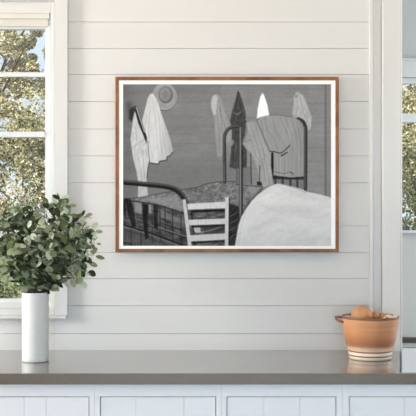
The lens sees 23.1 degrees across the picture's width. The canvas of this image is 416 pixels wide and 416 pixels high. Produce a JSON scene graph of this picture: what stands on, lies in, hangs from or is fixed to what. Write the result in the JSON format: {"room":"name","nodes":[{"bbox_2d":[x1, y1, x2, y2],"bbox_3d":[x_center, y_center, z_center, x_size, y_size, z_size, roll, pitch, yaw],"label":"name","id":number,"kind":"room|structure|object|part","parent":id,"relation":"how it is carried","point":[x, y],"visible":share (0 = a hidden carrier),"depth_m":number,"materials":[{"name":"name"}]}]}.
{"room":"kitchen","nodes":[
{"label":"kitchen","id":0,"kind":"room"},
{"bbox_2d":[0,0,368,349],"bbox_3d":[-1.000,0.100,4.370,8.000,2.800,0.140,0,0,0],"label":"wall","id":1,"kind":"structure","parent":0,"point":[134,300],"depth_m":4.30,"materials":[{"name":"white paint"}]},
{"bbox_2d":[0,2,54,307],"bbox_3d":[-1.224,-0.223,4.351,1.150,1.297,0.098,0,0,0],"label":"window","id":2,"kind":"structure","parent":1,"relation":"in","point":[5,7],"depth_m":4.33,"materials":[{"name":"white paint"}]},
{"bbox_2d":[0,13,49,26],"bbox_3d":[-1.219,-0.797,4.325,1.096,0.053,0.039,0,0,0],"label":"roller blind","id":3,"kind":"object","parent":2,"relation":"attached to","point":[6,19],"visible":1,"depth_m":4.32,"materials":[{"name":"white fabric"}]},
{"bbox_2d":[0,302,66,318],"bbox_3d":[-1.227,0.433,4.328,1.265,0.063,0.124,0,0,0],"label":"trim","id":4,"kind":"structure","parent":1,"relation":"attached to","point":[8,310],"depth_m":4.29,"materials":[{"name":"white paint"}]},
{"bbox_2d":[0,0,67,315],"bbox_3d":[-1.222,-0.334,4.290,1.265,1.572,0.023,0,0,0],"label":"trim","id":5,"kind":"structure","parent":1,"relation":"attached to","point":[61,6],"depth_m":4.28,"materials":[{"name":"white paint"}]},
{"bbox_2d":[115,77,338,251],"bbox_3d":[0.080,-0.182,4.282,0.937,0.735,0.032,0,0,0],"label":"picture frame","id":6,"kind":"object","parent":1,"relation":"attached to","point":[203,164],"visible":1,"depth_m":4.27,"materials":[{"name":"brown wood"}]},
{"bbox_2d":[369,0,380,312],"bbox_3d":[0.706,0.100,4.302,0.050,2.800,0.036,0,0,0],"label":"trim","id":7,"kind":"structure","parent":1,"relation":"attached to","point":[374,5],"depth_m":4.30,"materials":[{"name":"white paint"}]},
{"bbox_2d":[381,0,400,371],"bbox_3d":[0.770,0.100,4.354,0.076,2.800,0.172,0,0,0],"label":"trim","id":8,"kind":"structure","parent":1,"relation":"attached to","point":[390,9],"depth_m":4.27,"materials":[{"name":"white paint"}]},
{"bbox_2d":[401,0,401,371],"bbox_3d":[0.810,0.100,4.351,0.005,2.800,0.189,0,0,0],"label":"trim","id":9,"kind":"structure","parent":1,"relation":"attached to","point":[401,0],"depth_m":4.26,"materials":[{"name":"white paint"}]},
{"bbox_2d":[402,0,415,336],"bbox_3d":[1.725,0.100,5.650,2.550,2.800,0.100,0,0,0],"label":"wall","id":10,"kind":"structure","parent":0,"point":[408,6],"depth_m":5.60,"materials":[{"name":"grey paint"}]},
{"bbox_2d":[402,347,415,371],"bbox_3d":[1.726,1.133,5.585,2.529,0.734,0.030,0,0,0],"label":"cabinet","id":11,"kind":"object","parent":10,"relation":"attached to","point":[408,353],"depth_m":5.57,"materials":[{"name":"white paint"}]},
{"bbox_2d":[402,58,415,232],"bbox_3d":[1.725,-0.341,5.610,1.690,0.957,0.080,0,0,0],"label":"trim","id":12,"kind":"structure","parent":10,"relation":"attached to","point":[408,64],"depth_m":5.58,"materials":[{"name":"white paint"}]},
{"bbox_2d":[402,78,415,122],"bbox_3d":[1.725,-0.299,5.640,1.550,0.840,0.040,0,0,0],"label":"window","id":13,"kind":"structure","parent":10,"relation":"in","point":[406,117],"depth_m":5.62,"materials":[{"name":"white paint"}]},
{"bbox_2d":[402,337,415,342],"bbox_3d":[1.725,0.723,5.577,2.530,0.028,0.045,0,0,0],"label":"trim","id":14,"kind":"structure","parent":10,"relation":"attached to","point":[404,339],"depth_m":5.56,"materials":[{"name":"grey"}]},
{"bbox_2d":[402,343,415,346],"bbox_3d":[1.725,0.750,5.590,2.530,0.025,0.020,0,0,0],"label":"trim","id":15,"kind":"structure","parent":10,"relation":"attached to","point":[403,344],"depth_m":5.58,"materials":[{"name":"white paint"}]},
{"bbox_3d":[-1.000,1.550,2.050,8.200,0.100,7.300,0,0,0],"label":"floor","id":16,"kind":"structure","parent":0,"visible":0},
{"bbox_2d":[0,385,94,415],"bbox_3d":[-0.639,1.071,3.962,0.450,0.858,0.500,0,0,0],"label":"base cabinet","id":17,"kind":"object","parent":16,"relation":"on","point":[15,400],"visible":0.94,"depth_m":3.71,"materials":[{"name":"white paint"}]},
{"bbox_3d":[-0.639,1.025,3.723,0.407,0.670,0.018,0,0,0],"label":"door","id":18,"kind":"part","parent":17,"relation":"part of","materials":[{"name":"white paint"}]},
{"bbox_2d":[0,350,415,384],"bbox_3d":[0.018,0.620,3.995,1.835,0.040,0.610,0,0,0],"label":"countertop","id":19,"kind":"structure","parent":17,"relation":"on","point":[63,367],"depth_m":3.81,"materials":[{"name":"stone"}]},
{"bbox_2d":[22,291,48,362],"bbox_3d":[-0.676,0.465,3.990,0.106,0.270,0.106,0,0,0],"label":"vase","id":20,"kind":"object","parent":19,"relation":"on","point":[35,306],"visible":0.98,"depth_m":3.94,"materials":[{"name":"white ceramic"}]},
{"bbox_2d":[0,193,104,293],"bbox_3d":[-0.652,0.160,4.002,0.423,0.441,0.340,0,0,35],"label":"eucalyptus branches","id":21,"kind":"object","parent":20,"relation":"in","point":[37,266],"visible":0.98,"depth_m":3.97,"materials":[{"name":"green plant"}]},
{"bbox_2d":[334,313,399,360],"bbox_3d":[0.647,0.515,4.060,0.231,0.171,0.231,0,0,-45],"label":"terracotta bowl","id":22,"kind":"object","parent":19,"relation":"on","point":[366,339],"visible":0.92,"depth_m":3.98,"materials":[{"name":"brown ceramic"}]},
{"bbox_3d":[0.524,0.444,4.056,0.040,0.029,0.037,0,0,0],"label":"handle","id":23,"kind":"part","parent":22,"relation":"part of","materials":[{"name":"brown ceramic"}]},
{"bbox_2d":[351,306,372,318],"bbox_3d":[0.611,0.427,4.040,0.088,0.079,0.084,0,0,0],"label":"bread roll","id":24,"kind":"object","parent":22,"relation":"in","point":[363,312],"visible":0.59,"depth_m":4.01,"materials":[{"name":"brown food"}]},
{"bbox_2d":[373,311,379,318],"bbox_3d":[0.667,0.428,4.048,0.031,0.035,0.036,0,0,0],"label":"bread roll","id":25,"kind":"object","parent":22,"relation":"in","point":[376,314],"visible":0.88,"depth_m":4.04,"materials":[{"name":"brown food"}]},
{"bbox_2d":[379,313,385,318],"bbox_3d":[0.694,0.432,4.040,0.030,0.032,0.033,0,0,0],"label":"bread roll","id":26,"kind":"object","parent":22,"relation":"in","point":[382,315],"visible":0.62,"depth_m":4.03,"materials":[{"name":"brown food"}]},
{"bbox_2d":[383,313,397,318],"bbox_3d":[0.713,0.441,4.055,0.084,0.042,0.180,0,0,0],"label":"linen cloth","id":27,"kind":"object","parent":22,"relation":"in","point":[387,315],"visible":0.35,"depth_m":4.05,"materials":[{"name":"beige fabric"}]},
{"bbox_2d":[95,385,220,415],"bbox_3d":[-0.183,1.071,3.962,0.462,0.858,0.500,0,0,0],"label":"base cabinet","id":28,"kind":"object","parent":16,"relation":"on","point":[110,400],"visible":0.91,"depth_m":3.71,"materials":[{"name":"white paint"}]},
{"bbox_3d":[-0.182,1.025,3.723,0.419,0.670,0.018,0,0,0],"label":"door","id":29,"kind":"part","parent":28,"relation":"part of","materials":[{"name":"white paint"}]},
{"bbox_2d":[221,385,341,415],"bbox_3d":[0.269,1.071,3.962,0.440,0.858,0.500,0,0,0],"label":"base cabinet","id":30,"kind":"object","parent":16,"relation":"on","point":[236,400],"visible":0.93,"depth_m":3.71,"materials":[{"name":"white paint"}]},
{"bbox_3d":[0.268,1.025,3.723,0.396,0.670,0.018,0,0,0],"label":"door","id":31,"kind":"part","parent":30,"relation":"part of","materials":[{"name":"white paint"}]},
{"bbox_2d":[342,385,415,415],"bbox_3d":[0.713,1.071,3.962,0.447,0.858,0.500,0,0,0],"label":"base cabinet","id":32,"kind":"object","parent":16,"relation":"on","point":[357,400],"visible":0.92,"depth_m":3.71,"materials":[{"name":"white paint"}]},
{"bbox_3d":[0.716,1.025,3.723,0.399,0.670,0.018,0,0,0],"label":"door","id":33,"kind":"part","parent":32,"relation":"part of","materials":[{"name":"white paint"}]},
{"label":"outside","id":34,"kind":"structure","parent":0,"visible":0},
{"bbox_2d":[0,241,42,297],"bbox_3d":[0.000,1.825,32.855,60.000,0.050,54.290,0,0,0],"label":"ground","id":35,"kind":"structure","parent":34,"point":[19,291],"depth_m":22.48,"materials":[{"name":"green plant"}]},
{"bbox_2d":[0,274,21,297],"bbox_3d":[-1.754,1.062,8.076,2.473,1.490,1.333,0,0,-5],"label":"shrub","id":36,"kind":"object","parent":35,"relation":"on","point":[8,290],"visible":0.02,"depth_m":8.11,"materials":[{"name":"green plant"}]},
{"bbox_2d":[0,107,44,290],"bbox_3d":[-1.483,0.376,10.401,3.922,2.864,1.644,0,0,0],"label":"tree","id":37,"kind":"object","parent":35,"relation":"on","point":[18,159],"visible":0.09,"depth_m":10.06,"materials":[{"name":"green plant"}]},
{"bbox_2d":[0,31,44,244],"bbox_3d":[-2.888,-0.802,12.156,4.293,5.212,2.002,0,0,2],"label":"tree","id":38,"kind":"object","parent":35,"relation":"on","point":[12,47],"visible":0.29,"depth_m":11.99,"materials":[{"name":"green plant"}]},
{"bbox_2d":[402,123,415,229],"bbox_3d":[2.482,0.381,10.994,2.819,2.855,1.443,0,0,-3],"label":"tree","id":39,"kind":"object","parent":35,"relation":"on","point":[408,144],"visible":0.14,"depth_m":10.67,"materials":[{"name":"green plant"}]},
{"bbox_2d":[402,84,415,218],"bbox_3d":[2.579,-0.624,12.550,3.505,4.856,2.216,0,0,-5],"label":"tree","id":40,"kind":"object","parent":35,"relation":"on","point":[410,101],"visible":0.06,"depth_m":12.17,"materials":[{"name":"green plant"}]},
{"bbox_2d":[402,171,415,229],"bbox_3d":[2.101,0.725,8.979,2.762,2.160,1.532,0,0,4],"label":"shrub","id":41,"kind":"object","parent":35,"relation":"on","point":[413,227],"visible":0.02,"depth_m":8.72,"materials":[{"name":"green plant"}]}
]}

